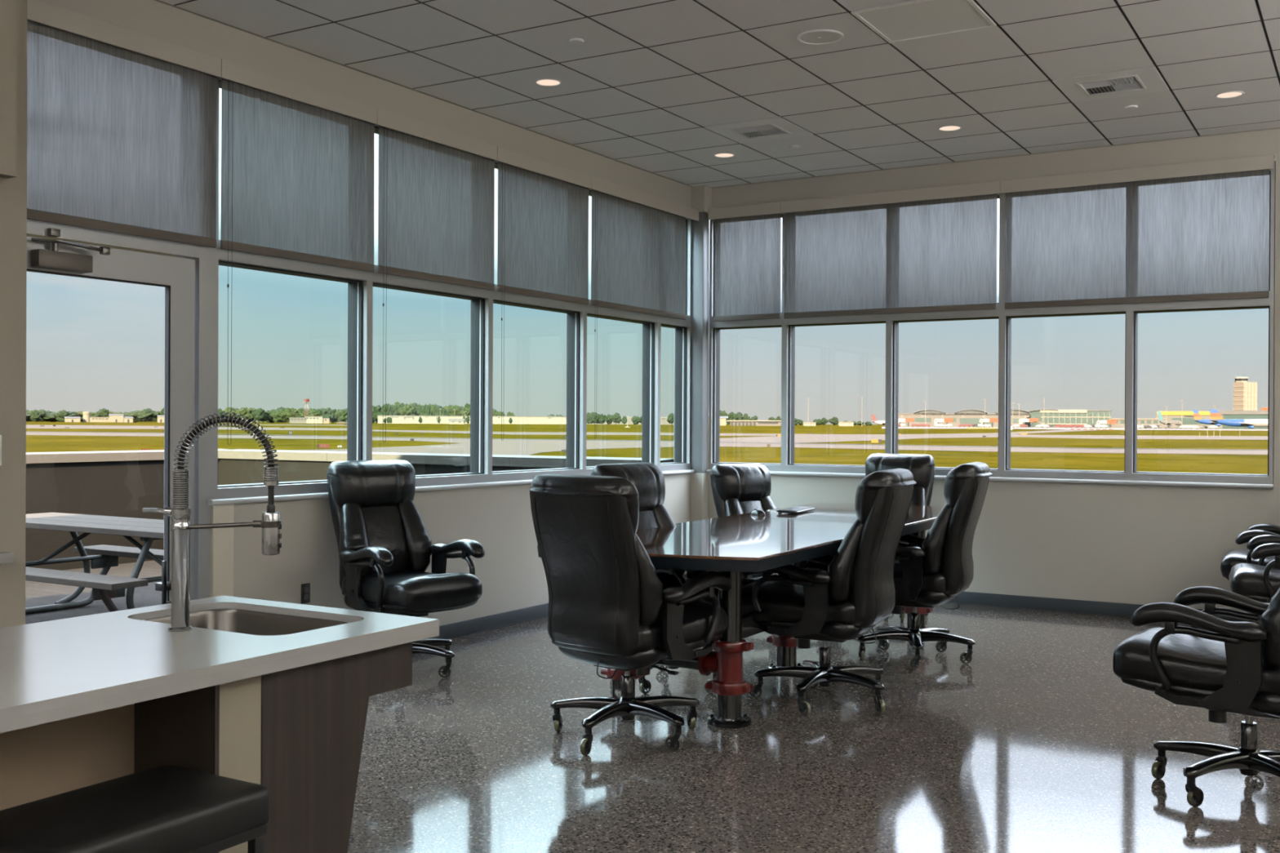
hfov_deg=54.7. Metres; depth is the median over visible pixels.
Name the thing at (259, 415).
tree
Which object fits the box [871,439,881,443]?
sign
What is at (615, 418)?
tree
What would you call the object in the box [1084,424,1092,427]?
truck
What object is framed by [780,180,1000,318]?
roller shade
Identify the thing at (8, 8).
wall
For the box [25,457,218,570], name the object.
parapet wall
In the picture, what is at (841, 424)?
shed
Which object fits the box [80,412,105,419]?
tree
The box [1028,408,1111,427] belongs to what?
terminal hall
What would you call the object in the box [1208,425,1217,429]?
truck
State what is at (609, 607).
office chair
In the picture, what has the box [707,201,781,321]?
roller shade
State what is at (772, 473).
trim
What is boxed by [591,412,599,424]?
tree
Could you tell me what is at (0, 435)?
light switch
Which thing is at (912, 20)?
ceiling panel
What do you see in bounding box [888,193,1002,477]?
window
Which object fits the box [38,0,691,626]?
wall
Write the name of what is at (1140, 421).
concourse
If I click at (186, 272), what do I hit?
door
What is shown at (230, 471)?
parapet wall
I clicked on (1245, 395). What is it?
control tower
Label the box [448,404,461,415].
tree
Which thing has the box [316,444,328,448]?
sign
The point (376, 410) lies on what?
tree
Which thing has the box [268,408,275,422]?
tree
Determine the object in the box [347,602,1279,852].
floor
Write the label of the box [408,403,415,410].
tree
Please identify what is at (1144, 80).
ceiling vent
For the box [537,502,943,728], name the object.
conference table
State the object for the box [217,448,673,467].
coping
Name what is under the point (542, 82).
recessed light
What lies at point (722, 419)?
hangar
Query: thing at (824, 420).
tree
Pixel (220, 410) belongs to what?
tree
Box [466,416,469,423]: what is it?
tree
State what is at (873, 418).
airliner
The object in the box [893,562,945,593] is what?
seat cushion
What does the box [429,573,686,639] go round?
baseboard
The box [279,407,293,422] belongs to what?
tree
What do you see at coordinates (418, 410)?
tree
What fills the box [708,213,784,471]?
window
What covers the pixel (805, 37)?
grille
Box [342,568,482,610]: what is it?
seat cushion
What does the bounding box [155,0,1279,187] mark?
ceiling
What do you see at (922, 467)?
office chair
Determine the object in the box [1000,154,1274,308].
roller shade
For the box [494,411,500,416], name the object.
tree
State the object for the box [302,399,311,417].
tower
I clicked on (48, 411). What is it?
tree
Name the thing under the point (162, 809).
bench
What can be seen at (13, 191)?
wall
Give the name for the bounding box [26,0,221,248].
roller shade
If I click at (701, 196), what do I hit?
wall
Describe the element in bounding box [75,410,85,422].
tree
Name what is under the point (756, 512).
computer mouse
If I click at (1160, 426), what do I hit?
truck
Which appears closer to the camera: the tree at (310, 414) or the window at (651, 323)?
the window at (651, 323)
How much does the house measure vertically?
5.251 m
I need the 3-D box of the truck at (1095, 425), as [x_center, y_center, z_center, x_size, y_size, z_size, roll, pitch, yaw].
[330.265,-0.081,890.915,5.300,2.289,2.300,0,0,20]
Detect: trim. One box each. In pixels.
[207,469,694,505]
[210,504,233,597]
[706,469,1273,488]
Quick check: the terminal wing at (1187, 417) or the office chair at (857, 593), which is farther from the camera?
the terminal wing at (1187, 417)
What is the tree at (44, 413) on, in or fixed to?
on the ground
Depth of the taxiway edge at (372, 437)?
359.02 m
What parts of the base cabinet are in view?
return panel, post, panel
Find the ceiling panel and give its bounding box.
[850,0,996,43]
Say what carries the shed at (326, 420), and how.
on the ground
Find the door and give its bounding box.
[26,218,214,604]
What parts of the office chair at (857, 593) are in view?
arm frame, arm frame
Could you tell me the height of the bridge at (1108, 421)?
6.168 m
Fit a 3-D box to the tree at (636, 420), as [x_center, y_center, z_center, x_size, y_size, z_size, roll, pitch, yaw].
[-3.941,-7.217,1460.019,12.689,11.716,11.188,0,0,-12]
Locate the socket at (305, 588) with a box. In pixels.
[303,586,308,599]
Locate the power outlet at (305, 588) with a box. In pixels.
[301,582,310,604]
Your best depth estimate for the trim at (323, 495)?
7.96 m
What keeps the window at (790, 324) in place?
in the wall at (1140, 544)
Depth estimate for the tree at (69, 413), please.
1345.54 m
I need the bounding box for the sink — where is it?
[142,608,349,635]
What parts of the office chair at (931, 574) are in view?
arm frame, arm frame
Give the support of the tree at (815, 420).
on the ground
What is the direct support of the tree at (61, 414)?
on the ground
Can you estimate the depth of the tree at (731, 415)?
1410.80 m
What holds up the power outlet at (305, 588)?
attached to the wall at (511, 573)
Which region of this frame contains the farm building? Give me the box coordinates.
[82,411,109,422]
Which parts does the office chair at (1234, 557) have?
arm frame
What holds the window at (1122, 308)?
in the wall at (1140, 544)
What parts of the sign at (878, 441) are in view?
panel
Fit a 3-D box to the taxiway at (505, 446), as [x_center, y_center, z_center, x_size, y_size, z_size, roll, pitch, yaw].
[0.263,5.136,294.318,291.432,0.001,225.352,0,0,31]
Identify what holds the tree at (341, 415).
on the ground
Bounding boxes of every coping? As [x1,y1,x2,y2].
[26,448,228,463]
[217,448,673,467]
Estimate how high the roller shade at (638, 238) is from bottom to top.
2.050 m
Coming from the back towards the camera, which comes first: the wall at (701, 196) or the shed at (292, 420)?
the shed at (292, 420)
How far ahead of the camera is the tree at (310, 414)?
1401.53 m
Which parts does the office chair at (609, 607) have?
arm frame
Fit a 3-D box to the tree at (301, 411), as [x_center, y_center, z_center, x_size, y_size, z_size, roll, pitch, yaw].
[-409.607,-13.507,1496.663,18.164,18.667,19.493,0,0,24]
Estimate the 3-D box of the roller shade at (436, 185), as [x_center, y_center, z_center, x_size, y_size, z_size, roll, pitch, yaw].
[-1.329,-0.925,8.123,0.079,2.050,1.228,0,0,31]
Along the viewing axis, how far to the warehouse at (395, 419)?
1410.11 m
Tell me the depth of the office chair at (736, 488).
9.05 m
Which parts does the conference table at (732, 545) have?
leg, leg, leg, leg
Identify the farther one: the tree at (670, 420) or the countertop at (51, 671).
the tree at (670, 420)
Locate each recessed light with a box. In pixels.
[534,78,561,86]
[713,152,734,157]
[937,124,961,131]
[1214,90,1244,98]
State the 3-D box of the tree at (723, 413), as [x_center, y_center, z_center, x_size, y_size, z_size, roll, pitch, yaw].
[93.179,-10.168,1417.423,12.519,17.236,14.449,0,0,1]
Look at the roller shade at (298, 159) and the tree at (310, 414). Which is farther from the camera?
the tree at (310, 414)
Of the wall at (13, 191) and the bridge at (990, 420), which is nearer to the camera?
the wall at (13, 191)
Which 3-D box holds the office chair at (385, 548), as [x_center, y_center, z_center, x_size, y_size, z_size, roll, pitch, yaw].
[-1.369,0.816,7.176,0.744,1.223,0.912,0,0,-43]
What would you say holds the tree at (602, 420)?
on the ground
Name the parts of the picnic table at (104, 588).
leg frame, leg frame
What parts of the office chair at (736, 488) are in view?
panel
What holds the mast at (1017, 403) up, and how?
on the apron
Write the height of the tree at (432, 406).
26.734 m
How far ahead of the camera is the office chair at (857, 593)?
6.20 m
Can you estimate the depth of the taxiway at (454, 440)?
483.65 m
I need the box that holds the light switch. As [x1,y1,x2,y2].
[0,435,1,465]
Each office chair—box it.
[326,459,484,678]
[529,474,732,755]
[591,462,756,693]
[710,463,834,586]
[742,468,916,715]
[857,462,992,670]
[865,453,934,622]
[1112,586,1279,807]
[1220,524,1279,623]
[1228,534,1279,603]
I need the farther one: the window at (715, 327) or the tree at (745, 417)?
the tree at (745, 417)
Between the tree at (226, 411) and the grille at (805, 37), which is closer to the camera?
the grille at (805, 37)
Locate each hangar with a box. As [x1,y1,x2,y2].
[720,416,728,425]
[726,420,781,426]
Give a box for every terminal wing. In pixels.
[1155,411,1222,428]
[1217,407,1267,428]
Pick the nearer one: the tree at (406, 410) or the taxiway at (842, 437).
the taxiway at (842, 437)
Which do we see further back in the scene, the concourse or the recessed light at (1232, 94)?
the concourse
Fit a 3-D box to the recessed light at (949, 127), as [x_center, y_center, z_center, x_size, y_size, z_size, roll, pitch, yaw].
[2.233,-2.152,8.922,0.172,0.009,0.172,0,0,31]
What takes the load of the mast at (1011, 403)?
on the apron
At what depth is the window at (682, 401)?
11.19 m
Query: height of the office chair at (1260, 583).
1.223 m
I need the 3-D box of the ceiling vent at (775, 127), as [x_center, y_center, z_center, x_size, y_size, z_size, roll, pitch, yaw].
[0.871,-2.181,9.032,0.594,0.057,0.594,0,0,31]
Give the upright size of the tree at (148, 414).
16.156 m
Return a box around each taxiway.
[26,424,1267,441]
[26,431,462,443]
[462,438,1267,455]
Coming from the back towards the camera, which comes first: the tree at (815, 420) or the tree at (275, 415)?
the tree at (275, 415)
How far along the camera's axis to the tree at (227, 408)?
1437.57 m
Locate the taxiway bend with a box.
[292,443,462,453]
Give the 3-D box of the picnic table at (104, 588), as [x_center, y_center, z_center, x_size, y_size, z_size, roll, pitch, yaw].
[-4.022,1.095,9.332,2.440,0.751,1.600,0,0,31]
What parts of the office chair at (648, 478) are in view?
panel, arm frame, arm frame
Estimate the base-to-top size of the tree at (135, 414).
13.518 m
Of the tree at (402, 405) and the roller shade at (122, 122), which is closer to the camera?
the roller shade at (122, 122)
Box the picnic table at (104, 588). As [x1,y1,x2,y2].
[25,512,164,614]
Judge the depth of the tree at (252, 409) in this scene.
1430.22 m
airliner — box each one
[871,414,885,426]
[1157,411,1181,428]
[1192,409,1232,428]
[1208,408,1267,429]
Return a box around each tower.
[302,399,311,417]
[1232,370,1257,410]
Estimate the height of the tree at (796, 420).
9.174 m
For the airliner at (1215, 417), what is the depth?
835.87 m
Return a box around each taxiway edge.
[26,431,346,436]
[372,436,1248,449]
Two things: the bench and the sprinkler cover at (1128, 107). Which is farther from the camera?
the sprinkler cover at (1128, 107)
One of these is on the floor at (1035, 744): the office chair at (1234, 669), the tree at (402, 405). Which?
the office chair at (1234, 669)
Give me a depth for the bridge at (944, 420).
970.81 m
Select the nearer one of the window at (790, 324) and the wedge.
the window at (790, 324)
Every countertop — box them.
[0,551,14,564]
[0,595,439,733]
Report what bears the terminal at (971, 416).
on the ground
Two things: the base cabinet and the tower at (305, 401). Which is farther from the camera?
the tower at (305, 401)
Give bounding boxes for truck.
[1070,424,1078,427]
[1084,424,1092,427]
[1094,424,1102,427]
[1159,425,1167,428]
[1169,425,1177,428]
[1178,425,1187,428]
[1190,425,1199,428]
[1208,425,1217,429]
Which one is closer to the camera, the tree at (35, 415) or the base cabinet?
the base cabinet
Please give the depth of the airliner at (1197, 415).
896.54 m
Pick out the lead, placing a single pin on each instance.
(219, 424)
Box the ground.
[26,421,1267,474]
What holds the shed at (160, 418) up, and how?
on the ground
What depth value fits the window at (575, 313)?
9.69 m
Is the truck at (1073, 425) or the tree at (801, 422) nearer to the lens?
the truck at (1073, 425)
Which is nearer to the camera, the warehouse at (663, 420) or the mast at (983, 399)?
the mast at (983, 399)
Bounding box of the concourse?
[1111,418,1172,427]
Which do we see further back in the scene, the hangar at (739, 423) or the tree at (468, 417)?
the tree at (468, 417)
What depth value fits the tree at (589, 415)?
1454.87 m
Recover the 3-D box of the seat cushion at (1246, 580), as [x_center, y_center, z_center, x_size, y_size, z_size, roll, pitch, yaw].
[3.942,0.945,7.442,0.714,0.192,0.552,0,0,24]
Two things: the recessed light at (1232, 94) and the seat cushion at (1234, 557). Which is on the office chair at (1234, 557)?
the seat cushion at (1234, 557)
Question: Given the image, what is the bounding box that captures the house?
[448,418,464,424]
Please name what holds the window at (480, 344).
in the wall at (511, 573)
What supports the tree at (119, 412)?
on the ground
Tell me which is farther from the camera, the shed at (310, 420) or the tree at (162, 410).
the tree at (162, 410)
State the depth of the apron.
842.12 m
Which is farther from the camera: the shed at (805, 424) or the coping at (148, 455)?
the shed at (805, 424)
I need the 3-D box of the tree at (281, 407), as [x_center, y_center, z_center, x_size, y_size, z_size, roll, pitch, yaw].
[-439.022,-14.427,1519.969,24.205,20.096,24.318,0,0,30]
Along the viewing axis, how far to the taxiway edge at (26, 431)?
574.91 m
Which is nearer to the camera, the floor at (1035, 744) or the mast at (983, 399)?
the floor at (1035, 744)
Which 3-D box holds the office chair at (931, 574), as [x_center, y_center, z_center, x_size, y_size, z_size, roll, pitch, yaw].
[1.695,0.830,7.659,0.912,1.223,0.733,0,0,24]
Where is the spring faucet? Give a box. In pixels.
[142,412,281,631]
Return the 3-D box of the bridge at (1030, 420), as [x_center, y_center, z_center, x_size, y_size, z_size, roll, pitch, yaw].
[304.569,-2.874,955.112,22.986,7.245,5.000,0,0,18]
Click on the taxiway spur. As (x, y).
(1064, 430)
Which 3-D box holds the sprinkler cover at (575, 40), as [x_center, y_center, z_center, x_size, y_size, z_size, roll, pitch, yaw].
[-0.354,-2.154,6.916,0.084,0.015,0.084,0,0,31]
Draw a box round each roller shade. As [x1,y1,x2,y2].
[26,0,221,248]
[220,58,377,444]
[377,107,497,442]
[496,146,591,439]
[590,176,698,438]
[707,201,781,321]
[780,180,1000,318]
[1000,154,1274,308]
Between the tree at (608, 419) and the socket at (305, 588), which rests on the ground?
the tree at (608, 419)
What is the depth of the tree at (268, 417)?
1429.87 m
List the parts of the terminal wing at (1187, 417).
facade glass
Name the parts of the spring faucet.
lever, docking arm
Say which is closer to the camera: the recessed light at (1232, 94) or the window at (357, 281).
the window at (357, 281)
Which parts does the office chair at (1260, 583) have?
arm frame, arm frame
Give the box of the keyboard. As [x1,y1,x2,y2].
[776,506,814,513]
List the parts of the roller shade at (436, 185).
bead chain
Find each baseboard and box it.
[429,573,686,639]
[948,591,1257,622]
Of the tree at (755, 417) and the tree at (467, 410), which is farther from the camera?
the tree at (467, 410)
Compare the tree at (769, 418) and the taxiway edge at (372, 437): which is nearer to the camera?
the taxiway edge at (372, 437)
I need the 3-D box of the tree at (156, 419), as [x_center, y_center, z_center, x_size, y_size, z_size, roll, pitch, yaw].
[-553.786,-11.130,1420.008,22.088,12.960,25.495,0,0,41]
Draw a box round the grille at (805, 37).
[800,31,839,43]
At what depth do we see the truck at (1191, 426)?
832.72 m
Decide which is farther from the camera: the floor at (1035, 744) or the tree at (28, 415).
the tree at (28, 415)
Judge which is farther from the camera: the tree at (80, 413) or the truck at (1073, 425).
the tree at (80, 413)
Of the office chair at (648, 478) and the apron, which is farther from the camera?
the apron
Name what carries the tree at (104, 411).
on the ground
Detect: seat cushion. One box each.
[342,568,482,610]
[636,600,727,652]
[659,575,756,603]
[742,581,855,625]
[752,554,834,576]
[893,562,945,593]
[1112,627,1279,696]
[1220,548,1279,577]
[1228,563,1279,597]
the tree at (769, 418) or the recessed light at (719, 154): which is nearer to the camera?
the recessed light at (719, 154)
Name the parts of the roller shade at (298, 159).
bead chain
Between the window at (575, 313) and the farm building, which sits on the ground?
the farm building
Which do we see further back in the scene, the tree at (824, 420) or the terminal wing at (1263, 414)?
the tree at (824, 420)
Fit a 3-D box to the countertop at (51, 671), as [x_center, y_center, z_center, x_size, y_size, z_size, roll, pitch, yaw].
[-1.832,0.548,2.086,0.863,0.045,3.553,0,0,31]
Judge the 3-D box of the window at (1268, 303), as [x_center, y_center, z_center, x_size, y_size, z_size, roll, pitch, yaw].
[4.176,-0.749,9.213,0.978,2.325,0.155,0,0,31]
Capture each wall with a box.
[0,0,17,178]
[0,0,27,627]
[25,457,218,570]
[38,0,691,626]
[217,457,556,484]
[673,185,711,571]
[707,128,1279,613]
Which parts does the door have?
closer arm, pull handle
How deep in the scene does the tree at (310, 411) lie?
1442.14 m
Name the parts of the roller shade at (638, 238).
bead chain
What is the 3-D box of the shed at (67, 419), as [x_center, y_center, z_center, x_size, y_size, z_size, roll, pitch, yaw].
[-597.725,-7.436,1303.466,15.392,5.803,8.800,0,0,-25]
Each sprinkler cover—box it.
[568,37,584,44]
[788,145,799,148]
[1124,105,1137,110]
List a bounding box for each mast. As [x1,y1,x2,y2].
[982,399,986,427]
[1010,403,1014,424]
[1017,403,1021,427]
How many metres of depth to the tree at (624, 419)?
1457.72 m
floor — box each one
[25,560,161,624]
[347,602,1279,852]
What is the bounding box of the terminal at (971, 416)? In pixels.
[897,408,1031,426]
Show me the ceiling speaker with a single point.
(815, 37)
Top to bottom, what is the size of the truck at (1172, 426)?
2.289 m
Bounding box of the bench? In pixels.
[0,765,269,852]
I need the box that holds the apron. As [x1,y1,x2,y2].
[881,426,1267,431]
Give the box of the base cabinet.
[0,641,412,852]
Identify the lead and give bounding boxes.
[218,424,346,425]
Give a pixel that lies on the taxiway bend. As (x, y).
(456, 448)
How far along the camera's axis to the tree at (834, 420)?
1400.51 m
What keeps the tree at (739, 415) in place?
on the ground
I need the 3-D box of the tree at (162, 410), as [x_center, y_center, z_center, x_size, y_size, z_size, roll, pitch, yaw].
[-527.113,-13.689,1382.203,17.377,18.545,15.055,0,0,16]
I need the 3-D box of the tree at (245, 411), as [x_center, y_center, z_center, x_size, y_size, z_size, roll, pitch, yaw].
[-455.062,-13.238,1424.005,22.620,18.098,19.598,0,0,0]
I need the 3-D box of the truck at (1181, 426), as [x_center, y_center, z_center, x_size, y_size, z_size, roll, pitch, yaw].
[369.396,0.460,841.528,5.300,2.289,2.300,0,0,24]
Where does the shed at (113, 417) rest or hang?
on the ground
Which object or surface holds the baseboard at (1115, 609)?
attached to the wall at (1140, 544)
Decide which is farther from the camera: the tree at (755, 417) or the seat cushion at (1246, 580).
the tree at (755, 417)
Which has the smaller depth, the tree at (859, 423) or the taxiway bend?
the taxiway bend
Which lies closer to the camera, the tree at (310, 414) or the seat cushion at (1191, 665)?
the seat cushion at (1191, 665)
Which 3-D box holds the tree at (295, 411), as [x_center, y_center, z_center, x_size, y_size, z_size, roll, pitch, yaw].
[-400.593,-12.796,1417.903,19.561,17.769,18.562,0,0,-40]
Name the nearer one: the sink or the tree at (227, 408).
the sink
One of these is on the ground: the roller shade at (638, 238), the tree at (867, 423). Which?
the tree at (867, 423)
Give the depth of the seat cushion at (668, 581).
6.80 m
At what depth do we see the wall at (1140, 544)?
9.54 m
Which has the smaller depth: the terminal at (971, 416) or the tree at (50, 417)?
the terminal at (971, 416)
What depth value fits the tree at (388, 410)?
1578.09 m
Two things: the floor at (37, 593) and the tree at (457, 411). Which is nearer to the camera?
the floor at (37, 593)
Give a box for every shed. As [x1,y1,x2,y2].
[64,416,80,422]
[108,413,124,422]
[123,416,133,422]
[156,415,164,422]
[288,417,307,423]
[305,416,323,423]
[323,417,329,423]
[803,422,815,426]
[838,422,853,426]
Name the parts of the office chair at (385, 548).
arm frame, panel, arm frame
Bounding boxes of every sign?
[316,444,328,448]
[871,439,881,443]
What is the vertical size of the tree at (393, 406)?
28.969 m
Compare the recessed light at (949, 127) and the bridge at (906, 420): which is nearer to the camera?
the recessed light at (949, 127)
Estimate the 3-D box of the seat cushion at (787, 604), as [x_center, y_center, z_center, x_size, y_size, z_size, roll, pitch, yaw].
[0.873,0.933,6.519,0.714,0.192,0.552,0,0,25]
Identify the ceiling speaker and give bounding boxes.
[796,29,844,44]
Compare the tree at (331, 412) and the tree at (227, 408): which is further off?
the tree at (331, 412)
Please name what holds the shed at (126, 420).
on the ground
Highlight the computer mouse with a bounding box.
[751,508,765,515]
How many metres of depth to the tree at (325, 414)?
1403.93 m
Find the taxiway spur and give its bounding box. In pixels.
[988,427,1109,435]
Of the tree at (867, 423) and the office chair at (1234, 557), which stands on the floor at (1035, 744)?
the office chair at (1234, 557)
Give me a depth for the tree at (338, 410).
1497.03 m
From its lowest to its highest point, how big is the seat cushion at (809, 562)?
0.192 m
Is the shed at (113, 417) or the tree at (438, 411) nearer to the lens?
the shed at (113, 417)
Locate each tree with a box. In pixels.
[26,409,48,422]
[26,412,31,421]
[29,409,42,422]
[43,412,59,422]
[44,410,54,422]
[53,411,80,418]
[56,409,67,422]
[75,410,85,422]
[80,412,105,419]
[96,408,109,417]
[114,411,130,420]
[127,411,141,422]
[137,408,159,422]
[151,411,160,422]
[160,408,164,415]
[217,408,225,416]
[222,408,232,416]
[225,407,235,416]
[235,407,253,422]
[249,407,255,422]
[251,408,265,422]
[253,410,271,422]
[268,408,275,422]
[269,408,283,422]
[275,406,284,422]
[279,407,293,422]
[284,407,299,420]
[297,407,306,417]
[305,408,315,416]
[309,408,322,416]
[311,408,333,422]
[320,407,336,422]
[330,408,340,422]
[334,408,347,422]
[372,404,382,423]
[380,403,393,415]
[386,403,396,413]
[392,403,404,415]
[396,404,415,415]
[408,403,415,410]
[414,404,423,415]
[419,404,433,415]
[428,403,435,415]
[433,405,450,415]
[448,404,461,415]
[460,404,470,415]
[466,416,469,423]
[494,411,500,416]
[586,412,592,424]
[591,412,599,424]
[597,413,605,423]
[604,413,612,424]
[609,412,622,424]
[621,415,627,424]
[631,415,641,424]
[666,413,674,424]
[720,410,726,422]
[725,412,737,424]
[733,412,742,420]
[742,413,750,420]
[750,415,757,420]
[768,417,776,420]
[794,417,799,425]
[797,419,803,425]
[813,418,819,425]
[817,418,822,425]
[821,417,828,425]
[828,417,839,426]
[856,421,864,425]
[864,421,871,426]
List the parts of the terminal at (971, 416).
facade glass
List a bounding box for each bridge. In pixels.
[897,417,921,426]
[933,417,962,426]
[979,417,998,426]
[1019,417,1048,427]
[1096,419,1124,427]
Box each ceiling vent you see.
[704,116,813,143]
[1052,66,1169,102]
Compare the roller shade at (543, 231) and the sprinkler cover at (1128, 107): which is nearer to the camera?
the sprinkler cover at (1128, 107)
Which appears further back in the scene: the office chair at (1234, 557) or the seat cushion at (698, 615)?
the office chair at (1234, 557)
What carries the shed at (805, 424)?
on the ground
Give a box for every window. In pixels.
[213,76,369,499]
[368,124,490,486]
[489,160,585,482]
[584,188,659,475]
[658,217,692,471]
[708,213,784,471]
[783,314,888,473]
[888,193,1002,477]
[1000,192,1129,480]
[1128,160,1275,484]
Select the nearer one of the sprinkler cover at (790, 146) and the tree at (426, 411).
the sprinkler cover at (790, 146)
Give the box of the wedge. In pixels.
[720,435,839,443]
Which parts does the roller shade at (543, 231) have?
bead chain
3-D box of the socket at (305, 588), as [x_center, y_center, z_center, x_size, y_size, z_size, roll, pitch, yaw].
[-1.939,0.970,7.189,0.004,0.076,0.034,0,0,31]
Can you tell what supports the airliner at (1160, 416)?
on the ground
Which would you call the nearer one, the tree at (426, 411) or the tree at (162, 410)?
the tree at (162, 410)
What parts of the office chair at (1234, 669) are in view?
arm frame, arm frame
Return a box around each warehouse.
[377,415,566,424]
[586,417,674,424]

